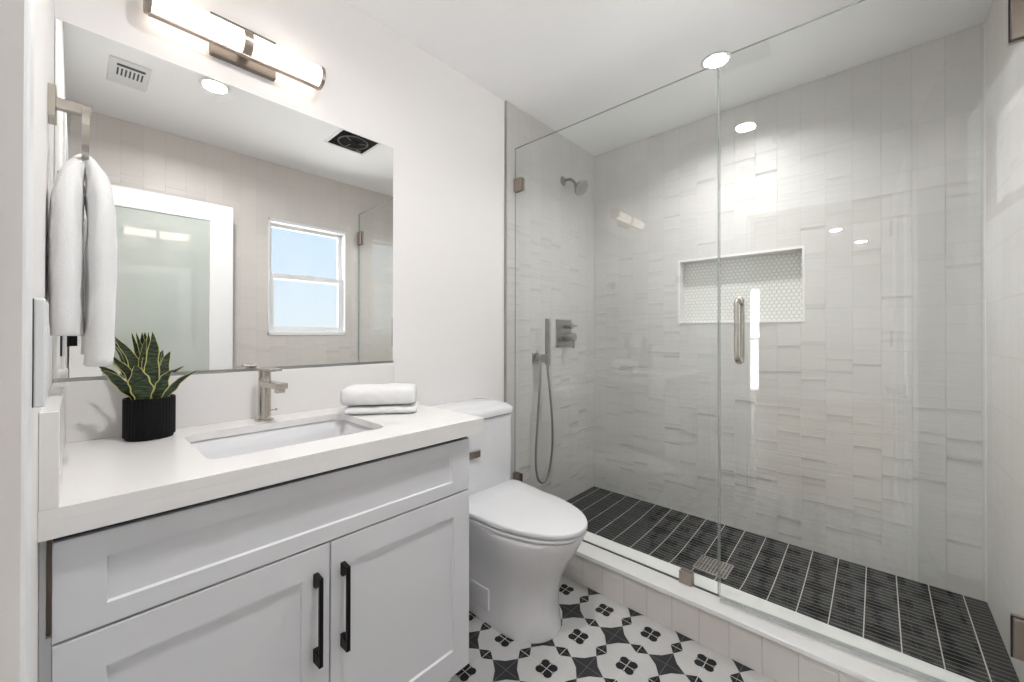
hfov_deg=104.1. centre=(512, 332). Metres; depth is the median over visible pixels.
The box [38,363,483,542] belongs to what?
countertop
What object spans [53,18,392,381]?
wall mirror
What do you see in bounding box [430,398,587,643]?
toilet
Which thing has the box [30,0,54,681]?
wall
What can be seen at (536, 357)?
shower
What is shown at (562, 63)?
ceiling
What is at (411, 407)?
folded towel
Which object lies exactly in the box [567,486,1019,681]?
floor
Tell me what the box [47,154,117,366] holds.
hand towel
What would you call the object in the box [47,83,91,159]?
towel ring
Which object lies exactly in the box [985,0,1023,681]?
wall
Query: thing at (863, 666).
shower curb top
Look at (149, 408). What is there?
potted snake plant
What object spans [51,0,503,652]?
wall
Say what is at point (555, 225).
tiled wall
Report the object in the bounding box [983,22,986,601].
trim
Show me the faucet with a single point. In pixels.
(265, 384)
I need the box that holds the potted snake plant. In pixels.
[101,332,196,441]
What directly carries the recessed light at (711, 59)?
in the ceiling
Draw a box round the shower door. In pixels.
[718,0,1023,681]
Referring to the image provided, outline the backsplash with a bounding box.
[65,363,394,442]
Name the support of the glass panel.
on the shower curb top at (863, 666)
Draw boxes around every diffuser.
[151,0,244,51]
[252,35,321,85]
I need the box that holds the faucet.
[255,367,287,421]
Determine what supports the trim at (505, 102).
attached to the tiled wall at (555, 225)
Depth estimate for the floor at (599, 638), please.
1.44 m
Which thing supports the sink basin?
in the countertop
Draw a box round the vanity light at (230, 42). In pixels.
[143,0,325,89]
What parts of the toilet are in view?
tank lid, flush lever, tank, bowl, seat, lid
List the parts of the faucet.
lever, spout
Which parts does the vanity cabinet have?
cabinet door, handle, handle, cabinet door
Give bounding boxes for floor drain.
[693,554,733,579]
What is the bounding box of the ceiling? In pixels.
[344,0,991,155]
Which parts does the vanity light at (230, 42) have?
plate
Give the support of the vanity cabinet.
on the floor at (599, 638)
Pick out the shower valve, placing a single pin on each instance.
(564, 336)
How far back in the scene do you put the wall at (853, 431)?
1.99 m
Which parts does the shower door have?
handle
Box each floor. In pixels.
[449,575,776,681]
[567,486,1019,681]
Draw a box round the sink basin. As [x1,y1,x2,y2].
[190,419,373,458]
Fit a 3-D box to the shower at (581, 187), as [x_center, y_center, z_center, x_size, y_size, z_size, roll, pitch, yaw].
[0.390,-0.935,2.532,0.175,0.153,0.102,0,0,42]
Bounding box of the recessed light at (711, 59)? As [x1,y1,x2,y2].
[701,51,731,69]
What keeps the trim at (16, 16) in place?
attached to the wall at (44, 11)
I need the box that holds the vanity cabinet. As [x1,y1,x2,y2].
[38,436,468,681]
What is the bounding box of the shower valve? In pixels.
[556,319,576,347]
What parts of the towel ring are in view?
mount plate, arm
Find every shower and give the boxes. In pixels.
[532,319,553,483]
[560,176,587,195]
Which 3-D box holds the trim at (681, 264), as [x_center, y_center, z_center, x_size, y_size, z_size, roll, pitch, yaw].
[1.288,-0.247,2.291,0.639,0.391,0.093,0,0,42]
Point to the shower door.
(1015, 7)
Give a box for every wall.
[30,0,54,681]
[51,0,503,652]
[507,101,593,500]
[594,23,984,600]
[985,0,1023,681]
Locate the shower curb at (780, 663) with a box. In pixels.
[563,554,863,681]
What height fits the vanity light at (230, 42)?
0.126 m
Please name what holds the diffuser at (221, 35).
attached to the vanity light at (230, 42)
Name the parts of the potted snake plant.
pot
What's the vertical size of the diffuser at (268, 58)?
0.070 m
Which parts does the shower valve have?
valve plate, temperature handle, diverter handle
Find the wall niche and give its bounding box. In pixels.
[685,251,801,321]
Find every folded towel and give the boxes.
[340,383,416,404]
[343,401,417,414]
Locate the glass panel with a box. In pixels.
[513,63,720,596]
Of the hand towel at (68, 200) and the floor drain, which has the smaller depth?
the hand towel at (68, 200)
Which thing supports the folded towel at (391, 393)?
on the folded towel at (411, 407)
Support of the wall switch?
attached to the wall at (44, 11)
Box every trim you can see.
[0,0,34,681]
[504,100,506,402]
[678,246,804,323]
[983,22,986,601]
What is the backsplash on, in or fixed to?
attached to the wall at (444, 131)
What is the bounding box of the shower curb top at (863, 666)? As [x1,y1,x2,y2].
[575,531,975,681]
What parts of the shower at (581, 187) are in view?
arm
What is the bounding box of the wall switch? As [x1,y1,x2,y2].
[32,298,49,407]
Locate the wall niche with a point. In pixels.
(770, 286)

